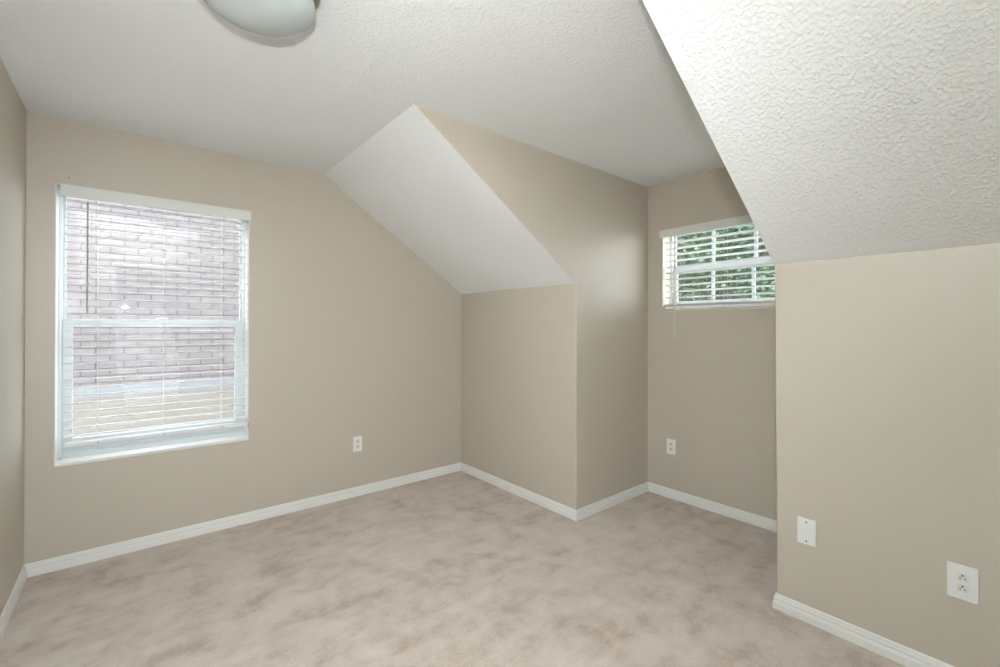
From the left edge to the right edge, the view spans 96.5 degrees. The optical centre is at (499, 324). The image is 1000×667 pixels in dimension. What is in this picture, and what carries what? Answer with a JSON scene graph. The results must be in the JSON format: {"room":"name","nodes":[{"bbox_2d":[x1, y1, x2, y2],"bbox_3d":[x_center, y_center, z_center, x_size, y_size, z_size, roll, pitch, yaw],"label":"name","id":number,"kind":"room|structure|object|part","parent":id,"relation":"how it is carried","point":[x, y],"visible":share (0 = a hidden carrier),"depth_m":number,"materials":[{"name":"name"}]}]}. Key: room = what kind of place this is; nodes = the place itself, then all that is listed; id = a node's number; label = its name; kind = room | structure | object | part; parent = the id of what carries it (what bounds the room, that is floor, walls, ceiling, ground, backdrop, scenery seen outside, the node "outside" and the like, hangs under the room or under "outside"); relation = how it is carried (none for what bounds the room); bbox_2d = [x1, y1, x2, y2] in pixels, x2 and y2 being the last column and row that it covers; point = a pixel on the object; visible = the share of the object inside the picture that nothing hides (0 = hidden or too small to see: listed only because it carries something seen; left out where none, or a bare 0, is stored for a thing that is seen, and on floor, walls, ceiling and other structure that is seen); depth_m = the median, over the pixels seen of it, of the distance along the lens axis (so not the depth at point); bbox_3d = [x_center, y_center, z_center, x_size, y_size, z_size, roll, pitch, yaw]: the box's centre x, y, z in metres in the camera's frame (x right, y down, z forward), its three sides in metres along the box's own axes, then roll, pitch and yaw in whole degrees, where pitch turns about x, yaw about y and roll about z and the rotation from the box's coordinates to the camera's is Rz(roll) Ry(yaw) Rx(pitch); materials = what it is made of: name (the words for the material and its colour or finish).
{"room":"empty bedroom","nodes":[
{"label":"empty bedroom","id":0,"kind":"room"},
{"bbox_2d":[0,58,25,616],"bbox_3d":[-0.953,0.157,0.368,0.150,2.560,4.982,0,0,-40],"label":"wall","id":1,"kind":"structure","parent":0,"point":[12,109],"depth_m":2.07,"materials":[{"name":"beige paint"}]},
{"bbox_2d":[0,564,26,642],"bbox_3d":[-1.360,1.284,0.982,0.014,0.070,3.512,0,0,-40],"label":"baseboard","id":2,"kind":"structure","parent":1,"relation":"attached to","point":[6,615],"depth_m":2.06,"materials":[{"name":"white paint"}]},
{"bbox_2d":[24,111,460,563],"bbox_3d":[-1.196,0.169,3.510,3.781,2.560,0.171,0,0,-40],"label":"wall","id":3,"kind":"structure","parent":0,"point":[352,333],"depth_m":3.10,"materials":[{"name":"beige paint"}]},
{"bbox_2d":[54,184,248,467],"bbox_3d":[-2.093,0.007,2.763,0.926,1.531,0.175,0,0,-40],"label":"window","id":4,"kind":"structure","parent":3,"relation":"in","point":[70,456],"depth_m":2.67,"materials":[{"name":"white"}]},
{"bbox_3d":[-2.077,0.763,2.739,0.926,0.018,0.122,0,0,-40],"label":"sill","id":5,"kind":"part","parent":4,"relation":"part of","materials":[{"name":"white wood"}]},
{"bbox_3d":[-2.127,0.347,2.803,0.888,0.758,0.020,0,0,-40],"label":"sash","id":6,"kind":"part","parent":4,"relation":"part of","materials":[{"name":"white plastic"}]},
{"bbox_3d":[-2.140,-0.362,2.821,0.888,0.758,0.018,0,0,-40],"label":"sash","id":7,"kind":"part","parent":4,"relation":"part of","materials":[{"name":"white plastic"}]},
{"bbox_2d":[58,183,250,459],"bbox_3d":[-2.058,-0.002,2.731,0.922,1.511,0.132,0,0,-40],"label":"window blind","id":8,"kind":"object","parent":4,"relation":"attached to","point":[65,189],"visible":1,"depth_m":2.68,"materials":[{"name":"white plastic"}]},
{"bbox_3d":[-2.289,-0.035,2.542,0.001,1.388,0.054,0,0,-40],"label":"ladder cord","id":9,"kind":"part","parent":8,"relation":"part of","materials":[{"name":"white fabric"}]},
{"bbox_3d":[-2.054,0.666,2.734,0.887,0.020,0.052,0,0,-40],"label":"rail","id":10,"kind":"part","parent":8,"relation":"part of","materials":[{"name":"white plastic"}]},
{"bbox_3d":[-2.058,-0.034,2.733,0.001,1.388,0.054,0,0,-40],"label":"ladder cord","id":11,"kind":"part","parent":8,"relation":"part of","materials":[{"name":"white fabric"}]},
{"bbox_3d":[-1.825,-0.032,2.925,0.001,1.388,0.054,0,0,-40],"label":"ladder cord","id":12,"kind":"part","parent":8,"relation":"part of","materials":[{"name":"white fabric"}]},
{"bbox_2d":[25,462,460,577],"bbox_3d":[-1.417,1.292,3.205,2.761,0.070,0.014,0,0,-40],"label":"baseboard","id":13,"kind":"structure","parent":3,"relation":"attached to","point":[49,565],"depth_m":2.86,"materials":[{"name":"white paint"}]},
{"bbox_2d":[353,436,361,451],"bbox_3d":[-1.106,0.927,3.467,0.072,0.117,0.009,0,0,-40],"label":"wall outlet","id":14,"kind":"object","parent":3,"relation":"attached to","point":[357,441],"visible":1,"depth_m":3.46,"materials":[{"name":"white plastic"}]},
{"bbox_2d":[0,0,724,186],"bbox_3d":[0.460,-1.175,1.650,3.951,0.120,5.152,0,0,-40],"label":"ceiling","id":15,"kind":"structure","parent":0,"point":[596,84],"depth_m":2.00,"materials":[{"name":"white paint"}]},
{"bbox_2d":[204,0,319,36],"bbox_3d":[-0.769,-1.044,1.413,0.380,0.149,0.380,0,0,-40],"label":"ceiling lamp","id":16,"kind":"object","parent":15,"relation":"attached to","point":[270,18],"visible":1,"depth_m":1.42,"materials":[{"name":"white glass"}]},
{"bbox_2d":[324,104,575,293],"bbox_3d":[-0.423,-0.746,3.262,1.306,0.929,1.541,0,0,-40],"label":"ceiling","id":17,"kind":"structure","parent":0,"point":[407,176],"depth_m":3.02,"materials":[{"name":"white paint"}]},
{"bbox_2d":[0,471,905,666],"bbox_3d":[0.455,1.385,1.640,3.951,0.120,5.152,0,0,-40],"label":"floor","id":18,"kind":"structure","parent":0,"point":[459,568],"depth_m":2.17,"materials":[{"name":"beige carpet"}]},
{"bbox_2d":[415,104,647,505],"bbox_3d":[0.410,0.170,3.013,2.279,2.560,0.100,0,0,-40],"label":"wall","id":19,"kind":"structure","parent":0,"point":[593,222],"depth_m":3.19,"materials":[{"name":"beige paint"}]},
{"bbox_2d":[576,482,647,520],"bbox_3d":[0.851,1.297,3.301,0.884,0.070,0.014,0,0,-40],"label":"baseboard","id":20,"kind":"structure","parent":19,"relation":"attached to","point":[601,505],"depth_m":3.26,"materials":[{"name":"white paint"}]},
{"bbox_2d":[648,167,776,520],"bbox_3d":[1.641,0.172,3.179,0.170,2.560,1.413,0,0,-40],"label":"wall","id":21,"kind":"structure","parent":0,"point":[712,385],"depth_m":3.21,"materials":[{"name":"beige paint"}]},
{"bbox_2d":[667,438,675,454],"bbox_3d":[1.314,0.939,3.430,0.009,0.117,0.072,0,0,-40],"label":"wall outlet","id":22,"kind":"object","parent":21,"relation":"attached to","point":[671,444],"visible":1,"depth_m":3.42,"materials":[{"name":"white plastic"}]},
{"bbox_2d":[648,482,776,531],"bbox_3d":[1.569,1.297,3.117,0.014,0.070,1.213,0,0,-40],"label":"baseboard","id":23,"kind":"structure","parent":21,"relation":"attached to","point":[757,520],"depth_m":3.16,"materials":[{"name":"white paint"}]},
{"bbox_2d":[662,223,774,311],"bbox_3d":[1.635,-0.416,3.183,0.175,0.634,0.947,0,0,-40],"label":"window","id":24,"kind":"structure","parent":21,"relation":"in","point":[665,240],"depth_m":3.35,"materials":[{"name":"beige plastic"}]},
{"bbox_2d":[659,215,774,337],"bbox_3d":[1.585,-0.316,3.140,0.094,0.836,0.964,0,0,-40],"label":"window blind","id":25,"kind":"object","parent":24,"relation":"attached to","point":[746,219],"visible":0.63,"depth_m":3.19,"materials":[{"name":"white plastic"}]},
{"bbox_3d":[1.601,-0.131,3.151,0.052,0.022,0.926,0,0,-40],"label":"rail","id":26,"kind":"part","parent":25,"relation":"part of","materials":[{"name":"white plastic"}]},
{"bbox_3d":[1.597,-0.421,3.158,0.054,0.566,0.001,0,0,-40],"label":"ladder cord","id":27,"kind":"part","parent":25,"relation":"part of","materials":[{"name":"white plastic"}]},
{"bbox_3d":[1.615,-0.107,3.165,0.122,0.014,0.947,0,0,-40],"label":"sill","id":28,"kind":"part","parent":24,"relation":"part of","materials":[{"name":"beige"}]},
{"bbox_3d":[1.677,-0.297,3.216,0.020,0.310,0.909,0,0,-40],"label":"sash","id":29,"kind":"part","parent":24,"relation":"part of","materials":[{"name":"white plastic"}]},
{"bbox_3d":[1.693,-0.558,3.231,0.018,0.316,0.909,0,0,-40],"label":"sash","id":30,"kind":"part","parent":24,"relation":"part of","materials":[{"name":"white plastic"}]},
{"bbox_2d":[461,243,999,666],"bbox_3d":[1.270,0.583,2.206,0.100,1.731,4.982,0,0,-40],"label":"wall","id":31,"kind":"structure","parent":0,"point":[888,365],"depth_m":1.85,"materials":[{"name":"beige paint"}]},
{"bbox_2d":[461,463,575,520],"bbox_3d":[0.079,1.296,3.553,0.014,0.070,1.386,0,0,-40],"label":"baseboard","id":32,"kind":"structure","parent":31,"relation":"attached to","point":[554,506],"depth_m":3.43,"materials":[{"name":"white paint"}]},
{"bbox_2d":[797,516,815,547],"bbox_3d":[1.371,0.926,1.998,0.007,0.117,0.071,0,0,-40],"label":"blank wall plate","id":33,"kind":"object","parent":31,"relation":"attached to","point":[806,528],"visible":1,"depth_m":2.00,"materials":[{"name":"white plastic"}]},
{"bbox_2d":[773,593,953,666],"bbox_3d":[1.579,1.292,1.739,0.014,0.070,0.930,0,0,-40],"label":"baseboard","id":34,"kind":"structure","parent":31,"relation":"attached to","point":[901,654],"depth_m":1.85,"materials":[{"name":"white paint"}]},
{"bbox_2d":[947,561,978,604],"bbox_3d":[1.681,0.938,1.622,0.009,0.126,0.081,0,0,-40],"label":"wall outlet","id":35,"kind":"object","parent":31,"relation":"attached to","point":[962,581],"visible":1,"depth_m":1.62,"materials":[{"name":"white plastic"}]},
{"bbox_2d":[956,583,968,592],"bbox_3d":[1.679,0.957,1.621,0.002,0.028,0.034,0,0,-40],"label":"receptacle","id":36,"kind":"object","parent":35,"relation":"attached to","point":[960,587],"depth_m":1.62,"materials":[{"name":"white plastic"}]},
{"bbox_2d":[956,572,968,582],"bbox_3d":[1.679,0.918,1.621,0.002,0.028,0.034,0,0,-40],"label":"receptacle","id":37,"kind":"object","parent":35,"relation":"attached to","point":[961,577],"depth_m":1.62,"materials":[{"name":"white plastic"}]},
{"bbox_2d":[642,0,999,263],"bbox_3d":[1.606,-0.752,0.810,1.306,0.929,2.396,0,0,-40],"label":"ceiling","id":38,"kind":"structure","parent":0,"point":[841,128],"depth_m":1.43,"materials":[{"name":"white paint"}]},
{"label":"outside","id":39,"kind":"structure","parent":0,"visible":0},
{"bbox_3d":[-0.113,4.142,6.387,36.000,0.200,34.000,0,0,-40],"label":"ground","id":40,"kind":"structure","parent":39,"visible":0},
{"bbox_2d":[66,197,238,437],"bbox_3d":[-5.577,0.780,5.754,9.150,6.500,3.320,0,0,-40],"label":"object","id":41,"kind":"structure","parent":40,"relation":"on","point":[79,333],"depth_m":5.08,"materials":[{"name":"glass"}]},
{"bbox_2d":[677,225,769,300],"bbox_3d":[5.531,-0.398,12.002,5.496,8.943,5.960,0,0,-34],"label":"tree","id":42,"kind":"object","parent":40,"relation":"on","point":[717,292],"visible":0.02,"depth_m":11.36,"materials":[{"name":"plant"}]},
{"bbox_2d":[677,224,774,300],"bbox_3d":[3.654,0.522,7.234,3.615,7.061,3.706,0,0,18],"label":"tree","id":43,"kind":"object","parent":40,"relation":"on","point":[747,227],"visible":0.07,"depth_m":6.88,"materials":[{"name":"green plant"}]}
]}

